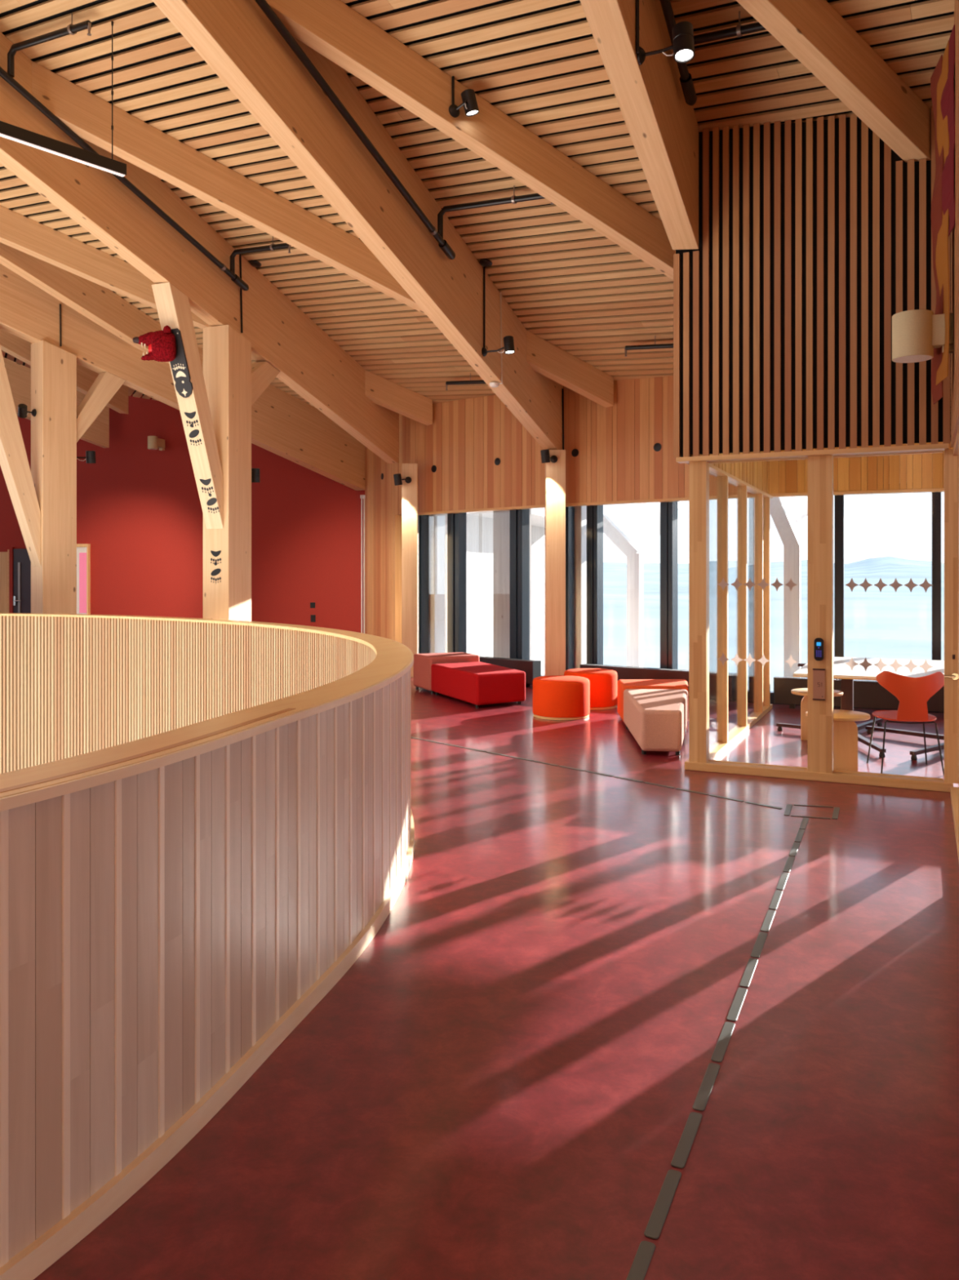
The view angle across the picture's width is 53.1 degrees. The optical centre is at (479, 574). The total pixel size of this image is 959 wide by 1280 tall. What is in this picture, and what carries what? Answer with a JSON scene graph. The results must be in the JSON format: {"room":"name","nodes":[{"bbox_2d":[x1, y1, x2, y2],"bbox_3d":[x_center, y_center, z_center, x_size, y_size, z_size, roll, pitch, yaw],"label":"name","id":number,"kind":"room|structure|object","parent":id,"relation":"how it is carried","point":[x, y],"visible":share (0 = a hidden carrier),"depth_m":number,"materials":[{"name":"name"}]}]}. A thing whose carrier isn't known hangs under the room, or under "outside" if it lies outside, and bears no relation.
{"room":"school common area","nodes":[
{"label":"school common area","id":0,"kind":"room"},
{"bbox_2d":[1,350,312,406],"bbox_3d":[-15.552,-6.212,13.871,26.849,7.471,24.716,0,0,-29],"label":"ceiling","id":1,"kind":"structure","parent":0,"point":[131,391],"depth_m":17.56,"materials":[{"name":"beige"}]},
{"bbox_2d":[3,357,109,448],"bbox_3d":[-8.403,-3.365,15.987,0.200,2.099,4.965,0,0,43],"label":"beam","id":2,"kind":"structure","parent":1,"relation":"attached to","point":[19,375],"depth_m":16.52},
{"bbox_2d":[0,328,128,413],"bbox_3d":[-7.575,-3.937,13.912,0.200,2.229,6.884,0,0,23],"label":"beam","id":3,"kind":"structure","parent":1,"relation":"attached to","point":[19,348],"depth_m":15.90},
{"bbox_2d":[0,394,364,633],"bbox_3d":[-8.872,-2.170,18.630,13.802,7.500,3.068,0,0,0],"label":"wall","id":4,"kind":"structure","parent":0,"point":[140,513],"depth_m":17.79,"materials":[{"name":"red paint"}]},
{"bbox_2d":[0,549,8,613],"bbox_3d":[-9.226,0.551,18.518,0.403,2.058,0.080,0,0,11],"label":"door","id":5,"kind":"structure","parent":4,"relation":"in","point":[4,556],"depth_m":18.48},
{"bbox_2d":[8,546,31,613],"bbox_3d":[-8.799,0.528,18.427,0.509,2.104,0.168,0,0,0],"label":"door","id":6,"kind":"structure","parent":4,"relation":"in","point":[20,562],"depth_m":18.40,"materials":[{"name":"black"}]},
{"bbox_2d":[76,543,90,614],"bbox_3d":[-7.604,0.501,18.182,0.472,2.157,0.174,0,0,0],"label":"door","id":7,"kind":"structure","parent":4,"relation":"in","point":[83,550],"depth_m":18.14,"materials":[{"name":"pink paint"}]},
{"bbox_2d":[147,435,164,450],"bbox_3d":[-5.960,-2.408,17.684,0.217,0.231,0.411,0,0,0],"label":"wall lamp","id":8,"kind":"object","parent":4,"relation":"attached to","point":[153,442],"visible":1,"depth_m":17.53,"materials":[{"name":"fabric"}]},
{"bbox_2d":[360,494,364,633],"bbox_3d":[-2.076,0.035,17.064,0.084,2.889,0.092,0,0,0],"label":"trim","id":9,"kind":"structure","parent":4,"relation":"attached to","point":[362,496],"depth_m":17.04,"materials":[{"name":"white paint"}]},
{"bbox_2d":[364,413,409,643],"bbox_3d":[-1.443,-0.537,16.189,0.284,4.234,2.014,0,0,-27],"label":"wall","id":10,"kind":"structure","parent":0,"point":[383,528],"depth_m":16.21,"materials":[{"name":"wood"}]},
{"bbox_2d":[409,394,544,512],"bbox_3d":[0.072,-1.814,14.357,2.907,1.680,0.284,0,0,42],"label":"wall","id":11,"kind":"structure","parent":0,"point":[464,441],"depth_m":14.28,"materials":[{"name":"wood"}]},
{"bbox_2d":[418,508,544,684],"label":"window","id":12,"kind":"structure","parent":11,"relation":"in","point":[519,518],"depth_m":14.73,"materials":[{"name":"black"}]},
{"bbox_2d":[418,504,544,515],"bbox_3d":[0.019,-0.956,14.299,2.910,0.033,0.142,0,0,42],"label":"trim","id":13,"kind":"structure","parent":11,"relation":"attached to","point":[543,505],"depth_m":14.18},
{"bbox_2d":[0,0,955,408],"bbox_3d":[-7.631,-6.477,2.183,17.484,9.998,33.461,0,0,29],"label":"ceiling","id":14,"kind":"structure","parent":0,"point":[540,63],"depth_m":8.46,"materials":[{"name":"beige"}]},
{"bbox_2d":[0,21,126,177],"bbox_3d":[-3.679,-4.132,6.919,1.618,1.784,1.834,0,0,0],"label":"linear pendant","id":15,"kind":"object","parent":14,"relation":"hanging from","point":[7,131],"visible":1,"depth_m":7.44,"materials":[{"name":"black metal"}]},
{"bbox_2d":[0,133,124,177],"bbox_3d":[-3.679,-3.244,6.919,0.040,0.008,2.380,0,0,41],"label":"diffuser","id":16,"kind":"object","parent":15,"relation":"attached to","point":[13,136],"depth_m":7.42,"materials":[{"name":"white"}]},
{"bbox_2d":[0,13,291,290],"bbox_3d":[-3.139,-3.914,9.414,2.136,1.212,3.655,0,0,0],"label":"pipe","id":17,"kind":"object","parent":14,"relation":"hanging from","point":[72,29],"visible":0.94,"depth_m":8.76,"materials":[{"name":"black metal"}]},
{"bbox_2d":[254,0,553,259],"bbox_3d":[-0.474,-3.580,7.979,2.301,0.904,3.207,0,0,0],"label":"pipe","id":18,"kind":"object","parent":14,"relation":"hanging from","point":[264,5],"visible":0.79,"depth_m":8.20,"materials":[{"name":"black metal"}]},
{"bbox_2d":[445,373,485,390],"bbox_3d":[-0.160,-2.714,13.445,0.646,0.202,0.397,0,0,0],"label":"pipe","id":19,"kind":"object","parent":14,"relation":"hanging from","point":[463,382],"visible":0.91,"depth_m":13.45,"materials":[{"name":"black metal"}]},
{"bbox_2d":[579,0,698,249],"bbox_3d":[-0.314,-4.351,3.122,0.210,3.512,10.439,0,0,23],"label":"rafter","id":20,"kind":"object","parent":14,"relation":"attached to","point":[663,128],"visible":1,"depth_m":6.46,"materials":[{"name":"wood"}]},
{"bbox_2d":[635,0,694,65],"bbox_3d":[1.110,-3.408,5.771,0.345,0.658,0.222,0,0,0],"label":"spotlight","id":21,"kind":"object","parent":20,"relation":"attached to","point":[683,44],"visible":1,"depth_m":5.72,"materials":[{"name":"black metal"}]},
{"bbox_2d":[624,335,673,356],"bbox_3d":[2.034,-2.705,11.297,0.606,0.204,0.374,0,0,0],"label":"pipe","id":22,"kind":"object","parent":14,"relation":"hanging from","point":[660,345],"visible":0.91,"depth_m":11.30,"materials":[{"name":"black metal"}]},
{"bbox_2d":[659,0,766,106],"bbox_3d":[1.485,-3.657,6.278,1.175,0.492,1.488,0,0,0],"label":"pipe","id":23,"kind":"object","parent":14,"relation":"hanging from","point":[686,79],"visible":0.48,"depth_m":6.51,"materials":[{"name":"black metal"}]},
{"bbox_2d":[735,0,930,162],"bbox_3d":[1.927,-3.643,6.101,3.491,1.269,0.150,0,0,-36],"label":"diagonal beam","id":24,"kind":"structure","parent":14,"relation":"attached to","point":[814,32],"depth_m":6.45,"materials":[{"name":"wood"}]},
{"bbox_2d":[33,677,958,1279],"bbox_3d":[-5.000,1.580,9.000,34.000,0.001,30.000,0,0,0],"label":"floor","id":25,"kind":"structure","parent":0,"point":[504,1082],"depth_m":3.19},
{"bbox_2d":[31,340,76,613],"bbox_3d":[-5.693,-0.743,12.837,0.340,4.645,0.460,0,0,40],"label":"column","id":26,"kind":"structure","parent":25,"relation":"on","point":[53,368],"depth_m":12.71,"materials":[{"name":"wood"}]},
{"bbox_2d":[0,346,40,566],"bbox_3d":[-6.084,-1.760,12.373,0.240,3.355,1.298,0,0,40],"label":"diagonal brace","id":27,"kind":"object","parent":26,"relation":"attached to","point":[14,463],"visible":1,"depth_m":12.38,"materials":[{"name":"wood"}]},
{"bbox_2d":[17,403,36,417],"bbox_3d":[-5.950,-2.139,12.601,0.215,0.187,0.246,0,0,0],"label":"spotlight","id":28,"kind":"object","parent":26,"relation":"attached to","point":[22,408],"visible":1,"depth_m":12.54,"materials":[{"name":"black metal"}]},
{"bbox_2d":[76,371,125,442],"bbox_3d":[-5.350,-2.303,13.213,0.200,1.168,0.928,0,0,40],"label":"diagonal brace","id":29,"kind":"object","parent":26,"relation":"attached to","point":[106,384],"visible":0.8,"depth_m":13.19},
{"bbox_2d":[0,263,364,490],"bbox_3d":[-5.912,-3.591,12.577,0.240,4.200,12.281,0,0,40],"label":"rafter","id":30,"kind":"object","parent":26,"relation":"on","point":[283,424],"visible":0.59,"depth_m":13.85,"materials":[{"name":"wood"}]},
{"bbox_2d":[0,242,169,364],"bbox_3d":[-6.927,-4.722,9.068,0.200,3.347,11.353,0,0,25],"label":"rafter","id":31,"kind":"object","parent":30,"relation":"attached to","point":[99,304],"visible":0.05,"depth_m":12.59,"materials":[{"name":"wood"}]},
{"bbox_2d":[0,613,414,1279],"bbox_3d":[-7.901,1.632,5.146,15.061,2.296,14.346,0,0,0],"label":"parapet","id":32,"kind":"object","parent":25,"relation":"on","point":[206,824],"visible":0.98,"depth_m":2.84,"materials":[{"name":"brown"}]},
{"bbox_2d":[203,324,251,621],"bbox_3d":[-2.935,-0.630,11.174,0.360,4.419,0.442,0,0,22],"label":"column","id":33,"kind":"structure","parent":25,"relation":"on","point":[227,353],"depth_m":10.99,"materials":[{"name":"beige wood"}]},
{"bbox_2d":[151,282,222,528],"bbox_3d":[-3.156,-1.832,10.645,0.235,2.645,1.130,0,0,22],"label":"diagonal brace","id":34,"kind":"object","parent":33,"relation":"attached to","point":[173,307],"visible":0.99,"depth_m":10.59,"materials":[{"name":"beige wood"}]},
{"bbox_2d":[169,328,193,397],"bbox_3d":[-3.249,-2.274,10.359,0.280,0.697,0.294,0,0,0],"label":"wall plaque","id":35,"kind":"object","parent":34,"relation":"attached to","point":[180,368],"visible":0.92,"depth_m":10.37,"materials":[{"name":"grey"}]},
{"bbox_2d":[133,325,176,361],"bbox_3d":[-3.457,-2.454,10.254,0.441,0.368,0.286,0,0,0],"label":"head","id":36,"kind":"object","parent":35,"relation":"attached to","point":[162,344],"visible":1,"depth_m":10.16},
{"bbox_2d":[173,363,186,377],"bbox_3d":[-3.242,-2.206,10.376,0.137,0.143,0.052,0,0,22],"label":"print","id":37,"kind":"object","parent":35,"relation":"attached to","point":[180,369],"depth_m":10.38,"materials":[{"name":"beige paint"}]},
{"bbox_2d":[184,411,198,426],"bbox_3d":[-3.169,-1.704,10.567,0.158,0.165,0.060,0,0,22],"label":"print","id":38,"kind":"object","parent":34,"relation":"attached to","point":[191,418],"depth_m":10.57,"materials":[{"name":"black paint"}]},
{"bbox_2d":[189,429,201,445],"bbox_3d":[-3.151,-1.512,10.636,0.153,0.174,0.061,0,0,26],"label":"print","id":39,"kind":"object","parent":34,"relation":"attached to","point":[195,435],"depth_m":10.63,"materials":[{"name":"black paint"}]},
{"bbox_2d":[200,478,213,493],"bbox_3d":[-3.069,-0.992,10.803,0.158,0.165,0.060,0,0,22],"label":"print","id":40,"kind":"object","parent":34,"relation":"attached to","point":[206,485],"depth_m":10.80,"materials":[{"name":"black paint"}]},
{"bbox_2d":[206,497,219,513],"bbox_3d":[-3.021,-0.777,10.868,0.153,0.174,0.061,0,0,26],"label":"print","id":41,"kind":"object","parent":34,"relation":"attached to","point":[212,504],"depth_m":10.86,"materials":[{"name":"black paint"}]},
{"bbox_2d":[0,31,399,463],"bbox_3d":[-4.086,-4.066,8.314,0.210,4.672,15.082,0,0,22],"label":"rafter","id":42,"kind":"object","parent":33,"relation":"on","point":[308,360],"visible":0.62,"depth_m":10.44,"materials":[{"name":"wood"}]},
{"bbox_2d":[0,205,210,329],"bbox_3d":[-4.017,-3.571,12.407,5.096,1.700,0.150,0,0,-36],"label":"diagonal beam","id":43,"kind":"structure","parent":42,"relation":"attached to","point":[19,232],"depth_m":11.67,"materials":[{"name":"wood"}]},
{"bbox_2d":[31,61,426,315],"bbox_3d":[-1.887,-3.619,10.032,5.386,1.780,0.150,0,0,-37],"label":"diagonal beam","id":44,"kind":"structure","parent":42,"relation":"attached to","point":[86,114],"depth_m":9.38,"materials":[{"name":"wood"}]},
{"bbox_2d":[239,253,243,333],"bbox_3d":[-2.788,-3.292,11.226,0.034,0.928,0.051,0,0,0],"label":"conduit","id":45,"kind":"object","parent":42,"relation":"attached to","point":[240,255],"visible":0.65,"depth_m":11.22,"materials":[{"name":"black metal"}]},
{"bbox_2d":[364,369,432,426],"bbox_3d":[-1.240,-2.646,14.440,1.370,0.698,0.150,0,0,-36],"label":"diagonal beam","id":46,"kind":"structure","parent":42,"relation":"attached to","point":[384,393],"depth_m":14.38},
{"bbox_2d":[210,568,221,583],"bbox_3d":[-3.012,0.018,10.967,0.142,0.172,0.001,0,0,22],"label":"print","id":47,"kind":"object","parent":33,"relation":"attached to","point":[215,573],"depth_m":10.97,"materials":[{"name":"black paint"}]},
{"bbox_2d":[210,550,221,564],"bbox_3d":[-3.012,-0.192,10.967,0.147,0.163,0.001,0,0,22],"label":"print","id":48,"kind":"object","parent":33,"relation":"attached to","point":[215,555],"depth_m":10.97,"materials":[{"name":"black paint"}]},
{"bbox_2d":[251,361,279,405],"bbox_3d":[-2.767,-2.329,11.658,0.200,0.869,0.979,0,0,22],"label":"diagonal brace","id":49,"kind":"object","parent":33,"relation":"attached to","point":[263,373],"visible":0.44,"depth_m":11.68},
{"bbox_2d":[401,463,418,677],"bbox_3d":[-1.073,-0.061,14.850,0.240,3.283,0.240,0,0,0],"label":"column","id":50,"kind":"structure","parent":25,"relation":"on","point":[410,491],"depth_m":14.73,"materials":[{"name":"wood"}]},
{"bbox_2d":[413,652,479,693],"bbox_3d":[-0.455,1.335,13.081,0.907,0.490,0.817,0,0,0],"label":"seating block","id":51,"kind":"object","parent":25,"relation":"on","point":[423,662],"visible":0.56,"depth_m":12.89,"materials":[{"name":"pink fabric"}]},
{"bbox_2d":[431,662,525,707],"bbox_3d":[-0.037,1.377,12.111,1.194,0.405,1.713,0,0,0],"label":"seating block","id":52,"kind":"object","parent":25,"relation":"on","point":[477,683],"visible":1,"depth_m":11.58,"materials":[{"name":"red fabric"}]},
{"bbox_2d":[479,656,541,687],"bbox_3d":[0.081,1.391,13.982,1.556,0.379,1.429,0,0,0],"label":"radiator cover","id":53,"kind":"object","parent":25,"relation":"on","point":[532,668],"depth_m":13.43,"materials":[{"name":"black"}]},
{"bbox_2d":[479,656,535,661],"bbox_3d":[0.070,1.204,13.992,1.865,0.006,0.120,0,0,42],"label":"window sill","id":54,"kind":"structure","parent":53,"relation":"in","point":[481,658],"depth_m":13.74,"materials":[{"name":"black metal"}]},
{"bbox_2d":[544,449,565,675],"bbox_3d":[1.020,-0.043,12.950,0.262,3.246,0.240,0,0,0],"label":"column","id":55,"kind":"structure","parent":25,"relation":"on","point":[554,473],"depth_m":12.83,"materials":[{"name":"wood"}]},
{"bbox_2d":[151,0,563,449],"bbox_3d":[-1.494,-3.791,7.101,0.210,4.343,13.627,0,0,23],"label":"rafter","id":56,"kind":"object","parent":55,"relation":"on","point":[235,38],"visible":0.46,"depth_m":8.13,"materials":[{"name":"wood"}]},
{"bbox_2d":[266,0,675,279],"bbox_3d":[0.309,-3.571,8.092,4.905,1.647,0.150,0,0,-36],"label":"diagonal beam","id":57,"kind":"structure","parent":56,"relation":"attached to","point":[332,28],"depth_m":7.78,"materials":[{"name":"wood"}]},
{"bbox_2d":[448,75,479,117],"bbox_3d":[-0.123,-3.790,7.595,0.242,0.314,0.139,0,0,0],"label":"spotlight","id":58,"kind":"object","parent":57,"relation":"attached to","point":[469,103],"visible":1,"depth_m":7.58,"materials":[{"name":"black metal"}]},
{"bbox_2d":[489,292,502,387],"bbox_3d":[0.191,-2.687,11.018,0.153,1.069,0.142,0,0,0],"label":"smoke detector","id":59,"kind":"object","parent":56,"relation":"attached to","point":[494,384],"visible":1,"depth_m":10.97,"materials":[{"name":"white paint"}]},
{"bbox_2d":[481,266,515,356],"bbox_3d":[0.201,-2.879,10.364,0.353,1.042,0.359,0,0,0],"label":"spotlight","id":60,"kind":"object","parent":56,"relation":"attached to","point":[508,343],"visible":0.98,"depth_m":10.46,"materials":[{"name":"black metal"}]},
{"bbox_2d":[526,329,613,407],"bbox_3d":[1.128,-2.608,12.271,1.680,0.782,0.150,0,0,-37],"label":"diagonal beam","id":61,"kind":"structure","parent":56,"relation":"attached to","point":[544,357],"depth_m":12.20,"materials":[{"name":"wood"}]},
{"bbox_2d":[540,388,564,462],"bbox_3d":[0.980,-1.995,12.847,0.354,1.061,0.516,0,0,0],"label":"spotlight","id":62,"kind":"object","parent":55,"relation":"attached to","point":[545,456],"visible":0.99,"depth_m":12.77,"materials":[{"name":"black metal"}]},
{"bbox_2d":[533,675,590,719],"bbox_3d":[0.910,1.363,10.700,0.636,0.432,0.636,0,0,0],"label":"pouf","id":63,"kind":"object","parent":25,"relation":"on","point":[555,697],"visible":1,"depth_m":10.44,"materials":[{"name":"orange fabric"}]},
{"bbox_2d":[564,668,617,710],"bbox_3d":[1.330,1.361,11.490,0.636,0.437,0.636,0,0,0],"label":"pouf","id":64,"kind":"object","parent":25,"relation":"on","point":[603,682],"visible":0.7,"depth_m":11.21,"materials":[{"name":"orange fabric"}]},
{"bbox_2d":[626,1240,655,1279],"bbox_3d":[0.342,1.578,2.133,0.144,0.004,0.279,0,0,0],"label":"plate","id":65,"kind":"object","parent":25,"relation":"on","point":[641,1263],"visible":1,"depth_m":2.20,"materials":[{"name":"grey metal"}]},
{"bbox_2d":[617,679,688,726],"bbox_3d":[1.890,1.367,10.270,0.806,0.425,0.698,0,0,0],"label":"seating block","id":66,"kind":"object","parent":25,"relation":"on","point":[622,684],"visible":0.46,"depth_m":10.15,"materials":[{"name":"orange fabric"}]},
{"bbox_2d":[623,688,688,755],"bbox_3d":[1.775,1.380,9.111,0.734,0.400,1.615,0,0,0],"label":"seating block","id":67,"kind":"object","parent":25,"relation":"on","point":[657,719],"visible":1,"depth_m":8.48,"materials":[{"name":"fabric"}]},
{"bbox_2d":[580,663,737,703],"bbox_3d":[2.246,1.391,12.266,1.812,0.379,1.366,0,0,0],"label":"radiator cover","id":68,"kind":"object","parent":25,"relation":"on","point":[623,672],"depth_m":12.11,"materials":[{"name":"black"}]},
{"bbox_2d":[584,663,732,673],"bbox_3d":[2.234,1.204,12.275,2.030,0.006,0.120,0,0,36],"label":"floor vent","id":69,"kind":"object","parent":68,"relation":"in","point":[616,668],"depth_m":12.33,"materials":[{"name":"black metal"}]},
{"bbox_2d":[644,1169,681,1239],"bbox_3d":[0.463,1.578,2.412,0.138,0.004,0.265,0,0,0],"label":"plate","id":70,"kind":"object","parent":25,"relation":"on","point":[654,1228],"visible":1,"depth_m":2.40,"materials":[{"name":"grey metal"}]},
{"bbox_2d":[671,1111,702,1168],"bbox_3d":[0.581,1.578,2.684,0.138,0.004,0.265,0,0,0],"label":"plate","id":71,"kind":"object","parent":25,"relation":"on","point":[683,1148],"visible":1,"depth_m":2.67,"materials":[{"name":"grey metal"}]},
{"bbox_2d":[692,1062,719,1111],"bbox_3d":[0.702,1.578,2.962,0.143,0.004,0.276,0,0,0],"label":"plate","id":72,"kind":"object","parent":25,"relation":"on","point":[702,1098],"visible":1,"depth_m":2.95,"materials":[{"name":"grey metal"}]},
{"bbox_2d":[711,1022,735,1062],"bbox_3d":[0.825,1.578,3.245,0.144,0.004,0.278,0,0,0],"label":"plate","id":73,"kind":"object","parent":25,"relation":"on","point":[723,1041],"visible":1,"depth_m":3.23,"materials":[{"name":"grey metal"}]},
{"bbox_2d":[726,987,747,1021],"bbox_3d":[0.948,1.578,3.527,0.141,0.004,0.272,0,0,0],"label":"plate","id":74,"kind":"object","parent":25,"relation":"on","point":[737,1003],"visible":1,"depth_m":3.52,"materials":[{"name":"grey metal"}]},
{"bbox_2d":[709,463,773,759],"bbox_3d":[2.609,0.328,9.607,1.704,2.502,3.538,0,0,0],"label":"glass wall","id":75,"kind":"structure","parent":25,"relation":"on","point":[762,705],"depth_m":9.70,"materials":[{"name":"glass"}]},
{"bbox_2d":[673,106,951,494],"bbox_3d":[2.511,-2.239,9.196,1.886,2.658,4.560,0,0,0],"label":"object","id":76,"kind":"structure","parent":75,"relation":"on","point":[813,235],"depth_m":7.36,"materials":[{"name":"black"}]},
{"bbox_2d":[739,957,758,987],"bbox_3d":[1.070,1.578,3.808,0.143,0.004,0.276,0,0,0],"label":"plate","id":77,"kind":"object","parent":25,"relation":"on","point":[748,975],"visible":1,"depth_m":3.80,"materials":[{"name":"grey metal"}]},
{"bbox_2d":[751,932,768,957],"bbox_3d":[1.193,1.578,4.093,0.144,0.004,0.280,0,0,0],"label":"plate","id":78,"kind":"object","parent":25,"relation":"on","point":[756,953],"visible":1,"depth_m":4.08,"materials":[{"name":"grey metal"}]},
{"bbox_2d":[760,909,775,932],"bbox_3d":[1.317,1.578,4.378,0.142,0.004,0.274,0,0,0],"label":"plate","id":79,"kind":"object","parent":25,"relation":"on","point":[770,915],"visible":1,"depth_m":4.36,"materials":[{"name":"grey metal"}]},
{"bbox_2d":[768,889,782,909],"bbox_3d":[1.439,1.578,4.659,0.142,0.004,0.275,0,0,0],"label":"plate","id":80,"kind":"object","parent":25,"relation":"on","point":[777,895],"visible":1,"depth_m":4.65,"materials":[{"name":"grey metal"}]},
{"bbox_2d":[791,688,843,740],"bbox_3d":[3.220,1.346,9.160,0.470,0.468,0.470,0,0,0],"label":"side table","id":81,"kind":"object","parent":25,"relation":"on","point":[800,691],"visible":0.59,"depth_m":9.15,"materials":[{"name":"brown wood"}]},
{"bbox_2d":[684,448,958,792],"bbox_3d":[2.598,0.332,7.400,1.878,2.494,0.972,0,0,0],"label":"glass wall","id":82,"kind":"structure","parent":25,"relation":"on","point":[820,767],"depth_m":7.35,"materials":[{"name":"beige"}]},
{"bbox_2d":[813,637,823,660],"bbox_3d":[2.594,0.572,7.336,0.069,0.174,0.046,0,0,0],"label":"keypad","id":83,"kind":"object","parent":82,"relation":"attached to","point":[819,642],"visible":1,"depth_m":7.33,"materials":[{"name":"black plastic"}]},
{"bbox_2d":[813,668,825,700],"bbox_3d":[2.596,0.842,7.340,0.088,0.240,0.050,0,0,0],"label":"plate","id":84,"kind":"object","parent":82,"relation":"attached to","point":[819,674],"visible":1,"depth_m":7.34,"materials":[{"name":"brown metal"}]},
{"bbox_2d":[805,709,871,771],"bbox_3d":[2.880,1.349,7.720,0.490,0.462,0.490,0,0,0],"label":"side table","id":85,"kind":"object","parent":25,"relation":"on","point":[845,727],"visible":0.61,"depth_m":7.69,"materials":[{"name":"brown wood"}]},
{"bbox_2d":[773,675,944,711],"bbox_3d":[4.731,1.398,10.899,2.509,0.364,1.222,0,0,0],"label":"radiator cover","id":86,"kind":"object","parent":25,"relation":"on","point":[867,693],"depth_m":10.97,"materials":[{"name":"black"}]},
{"bbox_2d":[775,675,876,681],"bbox_3d":[4.717,1.219,10.905,2.588,0.006,0.120,0,0,23],"label":"floor vent","id":87,"kind":"object","parent":86,"relation":"in","point":[780,678],"depth_m":11.26,"materials":[{"name":"black metal"}]},
{"bbox_2d":[776,657,944,760],"bbox_3d":[4.213,1.212,8.601,3.066,0.735,2.898,0,0,0],"label":"meeting table","id":88,"kind":"object","parent":25,"relation":"on","point":[842,671],"visible":0.62,"depth_m":8.88,"materials":[{"name":"white laminate"}]},
{"bbox_2d":[866,671,944,775],"bbox_3d":[3.443,1.173,7.779,0.553,0.816,0.525,0,0,0],"label":"chair","id":89,"kind":"object","parent":25,"relation":"on","point":[913,694],"visible":0.98,"depth_m":7.57,"materials":[{"name":"orange plastic"}]},
{"bbox_2d":[950,435,958,861],"bbox_3d":[1.359,0.359,2.344,4.264,2.439,9.023,0,0,0],"label":"glass wall","id":90,"kind":"structure","parent":25,"relation":"on","point":[954,791],"depth_m":5.95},
{"bbox_2d":[466,507,544,674],"bbox_3d":[0.833,0.230,20.492,1.700,5.700,8.600,0,0,20],"label":"wall","id":91,"kind":"structure","parent":0,"point":[479,525],"depth_m":19.89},
{"bbox_2d":[563,375,751,503],"bbox_3d":[2.280,-1.794,12.577,2.800,1.640,0.284,0,0,36],"label":"wall","id":92,"kind":"structure","parent":0,"point":[617,460],"depth_m":12.67,"materials":[{"name":"wood"}]},
{"bbox_2d":[565,497,754,702],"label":"window","id":93,"kind":"structure","parent":92,"relation":"in","point":[668,510],"depth_m":12.53,"materials":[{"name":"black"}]},
{"bbox_2d":[565,494,754,506],"bbox_3d":[2.234,-0.956,12.513,2.803,0.033,0.142,0,0,36],"label":"trim","id":94,"kind":"structure","parent":92,"relation":"attached to","point":[672,500],"depth_m":12.53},
{"bbox_2d":[768,441,953,493],"bbox_3d":[7.156,-1.256,10.144,8.197,0.564,0.284,0,0,23],"label":"wall","id":95,"kind":"structure","parent":0,"point":[926,470],"depth_m":11.13,"materials":[{"name":"wood"}]},
{"bbox_2d":[768,488,944,497],"bbox_3d":[5.565,-0.956,10.749,4.800,0.033,0.143,0,0,23],"label":"trim","id":96,"kind":"structure","parent":95,"relation":"attached to","point":[931,490],"depth_m":11.14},
{"bbox_2d":[770,492,944,712],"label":"window","id":97,"kind":"structure","parent":95,"relation":"in","point":[935,496],"depth_m":11.23,"materials":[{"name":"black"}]},
{"bbox_2d":[951,0,958,455],"bbox_3d":[1.237,-2.840,1.919,0.268,3.960,11.000,0,0,25],"label":"wall","id":98,"kind":"structure","parent":0,"point":[955,232],"depth_m":5.83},
{"bbox_2d":[892,309,954,363],"bbox_3d":[2.945,-1.583,6.391,0.368,0.296,0.273,0,0,0],"label":"wall lamp","id":99,"kind":"object","parent":98,"relation":"attached to","point":[916,333],"visible":0.98,"depth_m":6.29,"materials":[{"name":"wood"}]},
{"bbox_2d":[893,355,932,363],"bbox_3d":[2.888,-1.438,6.400,0.239,0.004,0.239,0,0,0],"label":"diffuser","id":100,"kind":"object","parent":99,"relation":"attached to","point":[896,358],"depth_m":6.39,"materials":[{"name":"white paint"}]},
{"bbox_2d":[930,24,955,404],"bbox_3d":[3.046,-2.295,6.293,0.201,2.250,0.647,0,0,0],"label":"textile","id":101,"kind":"object","parent":98,"relation":"attached to","point":[942,80],"visible":0.97,"depth_m":6.28,"materials":[{"name":"brown fabric"}]},
{"bbox_3d":[3.078,1.765,13.879,10.181,0.330,7.925,0,0,0],"label":"trim ledge","id":102,"kind":"object","parent":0,"visible":0},
{"bbox_2d":[429,513,447,653],"bbox_3d":[-0.640,0.425,15.590,0.450,3.010,0.468,0,0,0],"label":"pier","id":103,"kind":"object","parent":102,"relation":"on","point":[437,522],"visible":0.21,"depth_m":15.43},
{"bbox_2d":[493,508,531,660],"bbox_3d":[0.514,0.425,15.154,0.596,3.010,0.572,0,0,0],"label":"pier","id":104,"kind":"object","parent":102,"relation":"on","point":[501,519],"visible":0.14,"depth_m":15.11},
{"bbox_2d":[574,506,586,668],"bbox_3d":[1.476,0.425,13.690,0.424,3.010,0.482,0,0,0],"label":"pier","id":105,"kind":"object","parent":102,"relation":"on","point":[580,512],"visible":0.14,"depth_m":13.49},
{"bbox_2d":[603,501,683,666],"bbox_3d":[2.398,0.410,14.440,1.380,3.040,1.196,0,0,0],"label":"post","id":106,"kind":"object","parent":102,"relation":"on","point":[650,513],"visible":0.56,"depth_m":13.93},
{"bbox_2d":[770,496,807,677],"bbox_3d":[4.267,0.410,13.002,1.042,3.040,1.062,0,0,0],"label":"post","id":107,"kind":"object","parent":102,"relation":"on","point":[797,506],"visible":0.59,"depth_m":12.53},
{"label":"outside","id":108,"kind":"structure","parent":0,"visible":0},
{"bbox_2d":[603,556,944,691],"bbox_3d":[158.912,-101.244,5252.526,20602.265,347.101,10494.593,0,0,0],"label":"sea","id":109,"kind":"structure","parent":108,"point":[886,624],"depth_m":1470.05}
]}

